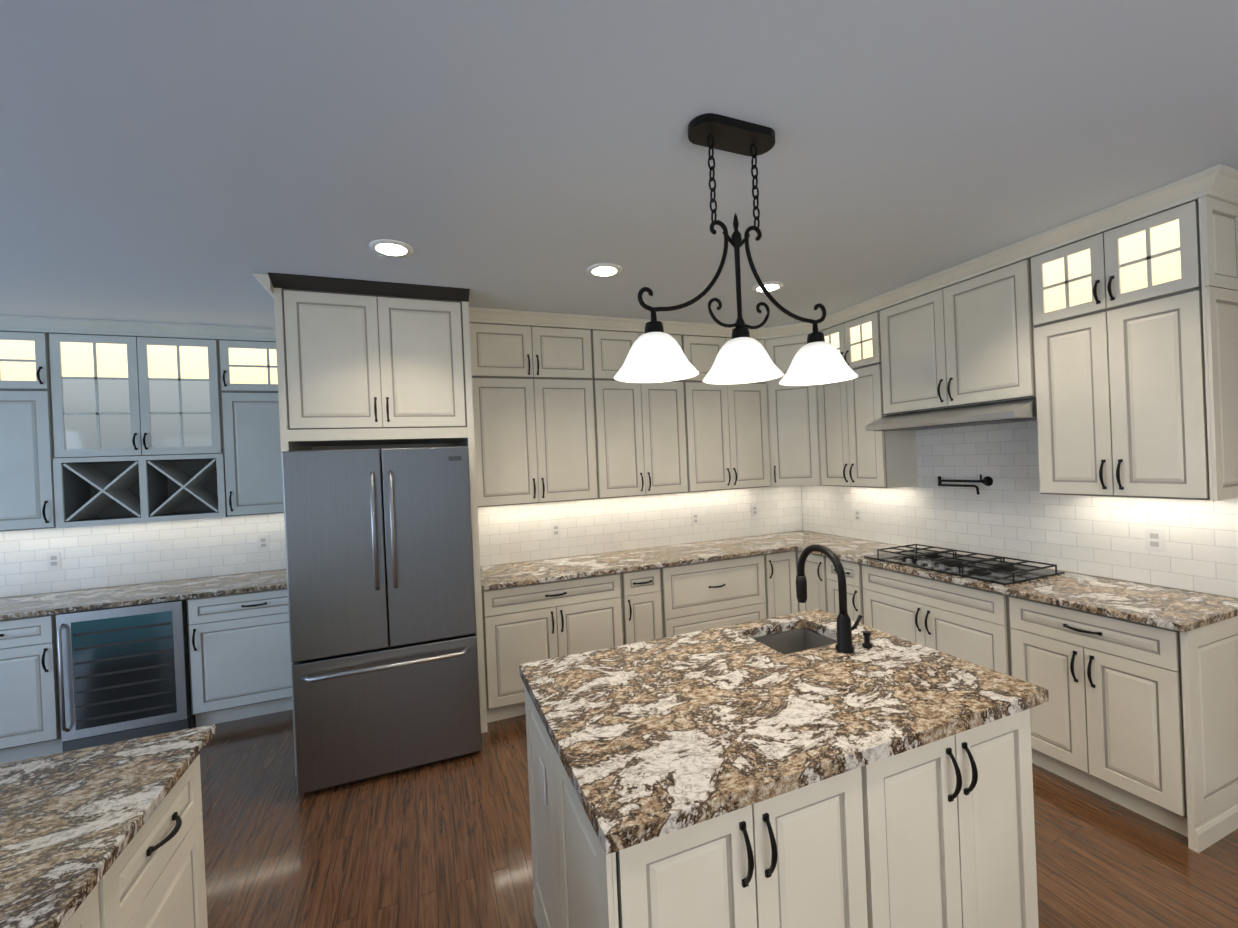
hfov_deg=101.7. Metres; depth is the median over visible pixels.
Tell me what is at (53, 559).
electrical outlet plate
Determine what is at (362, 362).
enclosure
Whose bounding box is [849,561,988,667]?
base cabinet
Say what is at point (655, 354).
pendant light
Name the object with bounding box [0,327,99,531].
upper cabinet
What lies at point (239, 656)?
base cabinet
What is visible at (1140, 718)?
base cabinet
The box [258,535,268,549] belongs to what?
electrical outlet plate
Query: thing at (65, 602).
countertop
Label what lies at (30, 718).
base cabinet
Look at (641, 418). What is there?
upper cabinet
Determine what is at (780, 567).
base cabinet
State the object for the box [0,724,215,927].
island countertop
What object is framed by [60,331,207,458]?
upper cabinet
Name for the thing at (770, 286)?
recessed light
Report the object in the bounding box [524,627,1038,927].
kitchen island
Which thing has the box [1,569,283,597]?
wall
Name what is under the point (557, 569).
countertop
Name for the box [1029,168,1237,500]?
upper cabinet
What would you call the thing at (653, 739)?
island countertop
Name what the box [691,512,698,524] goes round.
electrical outlet plate
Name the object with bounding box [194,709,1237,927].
floor
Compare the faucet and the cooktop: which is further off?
the cooktop
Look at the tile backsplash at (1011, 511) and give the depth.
3.08 m
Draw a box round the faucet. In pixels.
[796,544,862,652]
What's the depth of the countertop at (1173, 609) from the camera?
2.43 m
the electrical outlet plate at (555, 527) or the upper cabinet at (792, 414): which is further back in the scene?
the upper cabinet at (792, 414)
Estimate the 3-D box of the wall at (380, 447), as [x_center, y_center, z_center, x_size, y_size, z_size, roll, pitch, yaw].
[-0.039,0.268,4.243,4.435,2.740,0.120,-3,0,-21]
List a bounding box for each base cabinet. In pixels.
[0,614,62,763]
[186,588,292,726]
[481,571,636,722]
[633,567,668,641]
[665,554,768,636]
[765,550,796,617]
[797,550,832,613]
[833,559,848,615]
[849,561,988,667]
[985,590,1237,852]
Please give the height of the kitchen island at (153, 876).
0.882 m
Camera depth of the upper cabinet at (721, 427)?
4.16 m
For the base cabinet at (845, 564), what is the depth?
3.71 m
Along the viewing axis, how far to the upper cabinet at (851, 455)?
3.77 m
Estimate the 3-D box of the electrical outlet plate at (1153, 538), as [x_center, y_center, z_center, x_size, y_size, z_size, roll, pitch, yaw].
[2.688,0.381,2.527,0.006,0.116,0.072,-3,0,-21]
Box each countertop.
[0,569,286,619]
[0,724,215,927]
[480,531,853,590]
[519,609,1048,854]
[796,539,1237,631]
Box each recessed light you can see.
[369,239,412,257]
[587,263,621,277]
[752,282,783,292]
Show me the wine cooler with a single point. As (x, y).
(124, 673)
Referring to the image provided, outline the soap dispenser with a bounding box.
[862,631,872,647]
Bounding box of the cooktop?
[864,544,1064,584]
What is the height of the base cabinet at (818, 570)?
0.882 m
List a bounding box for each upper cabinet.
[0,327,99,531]
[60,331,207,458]
[204,335,283,517]
[469,320,608,507]
[601,328,680,497]
[673,328,768,492]
[749,319,820,486]
[817,293,917,487]
[885,240,1036,414]
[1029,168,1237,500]
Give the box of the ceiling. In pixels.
[0,0,1237,339]
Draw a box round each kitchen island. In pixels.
[63,754,207,927]
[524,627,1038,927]
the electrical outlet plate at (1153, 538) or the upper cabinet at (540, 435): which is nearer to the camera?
the electrical outlet plate at (1153, 538)
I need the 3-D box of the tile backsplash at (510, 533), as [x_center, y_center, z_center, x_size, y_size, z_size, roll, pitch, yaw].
[0.335,0.464,4.317,3.099,0.484,0.010,-3,0,-21]
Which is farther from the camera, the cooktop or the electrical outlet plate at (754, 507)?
the electrical outlet plate at (754, 507)
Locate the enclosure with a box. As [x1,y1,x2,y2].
[252,272,487,768]
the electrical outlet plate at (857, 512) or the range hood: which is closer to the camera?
the range hood
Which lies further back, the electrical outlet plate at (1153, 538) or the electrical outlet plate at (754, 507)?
the electrical outlet plate at (754, 507)
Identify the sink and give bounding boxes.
[752,628,836,654]
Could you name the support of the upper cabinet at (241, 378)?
attached to the wall at (140, 583)
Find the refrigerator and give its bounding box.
[282,446,481,794]
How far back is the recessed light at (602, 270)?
2.83 m
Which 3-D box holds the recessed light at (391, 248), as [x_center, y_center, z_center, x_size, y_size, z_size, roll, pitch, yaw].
[-1.107,-1.046,2.451,0.195,0.007,0.195,-2,0,24]
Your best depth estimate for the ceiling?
1.71 m
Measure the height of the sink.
0.174 m
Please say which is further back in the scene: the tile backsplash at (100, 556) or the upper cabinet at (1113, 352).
the tile backsplash at (100, 556)
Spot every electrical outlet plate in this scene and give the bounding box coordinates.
[47,552,60,569]
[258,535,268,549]
[539,756,546,804]
[551,523,560,537]
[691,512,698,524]
[751,504,757,516]
[854,508,861,522]
[1144,528,1164,552]
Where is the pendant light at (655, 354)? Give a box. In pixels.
[614,113,857,385]
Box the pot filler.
[938,474,992,494]
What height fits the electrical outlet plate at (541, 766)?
0.115 m
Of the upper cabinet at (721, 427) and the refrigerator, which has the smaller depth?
the refrigerator
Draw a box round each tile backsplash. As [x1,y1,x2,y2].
[0,513,285,597]
[478,486,803,565]
[800,420,1237,597]
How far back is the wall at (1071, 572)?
2.69 m
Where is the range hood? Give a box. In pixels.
[865,398,1036,430]
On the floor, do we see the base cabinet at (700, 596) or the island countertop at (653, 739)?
the base cabinet at (700, 596)
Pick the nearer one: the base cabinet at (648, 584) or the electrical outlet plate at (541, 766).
the electrical outlet plate at (541, 766)
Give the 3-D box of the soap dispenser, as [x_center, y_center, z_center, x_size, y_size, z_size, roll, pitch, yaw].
[0.937,0.662,1.902,0.036,0.055,0.036,-3,0,-21]
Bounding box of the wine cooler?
[56,599,195,751]
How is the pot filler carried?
attached to the wall at (1071, 572)
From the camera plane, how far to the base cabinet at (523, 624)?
3.34 m
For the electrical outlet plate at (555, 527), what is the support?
attached to the tile backsplash at (510, 533)
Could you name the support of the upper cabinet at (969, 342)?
attached to the wall at (1071, 572)
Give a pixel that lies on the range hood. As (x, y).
(1022, 410)
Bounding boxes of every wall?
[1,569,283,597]
[312,443,802,566]
[801,493,1237,598]

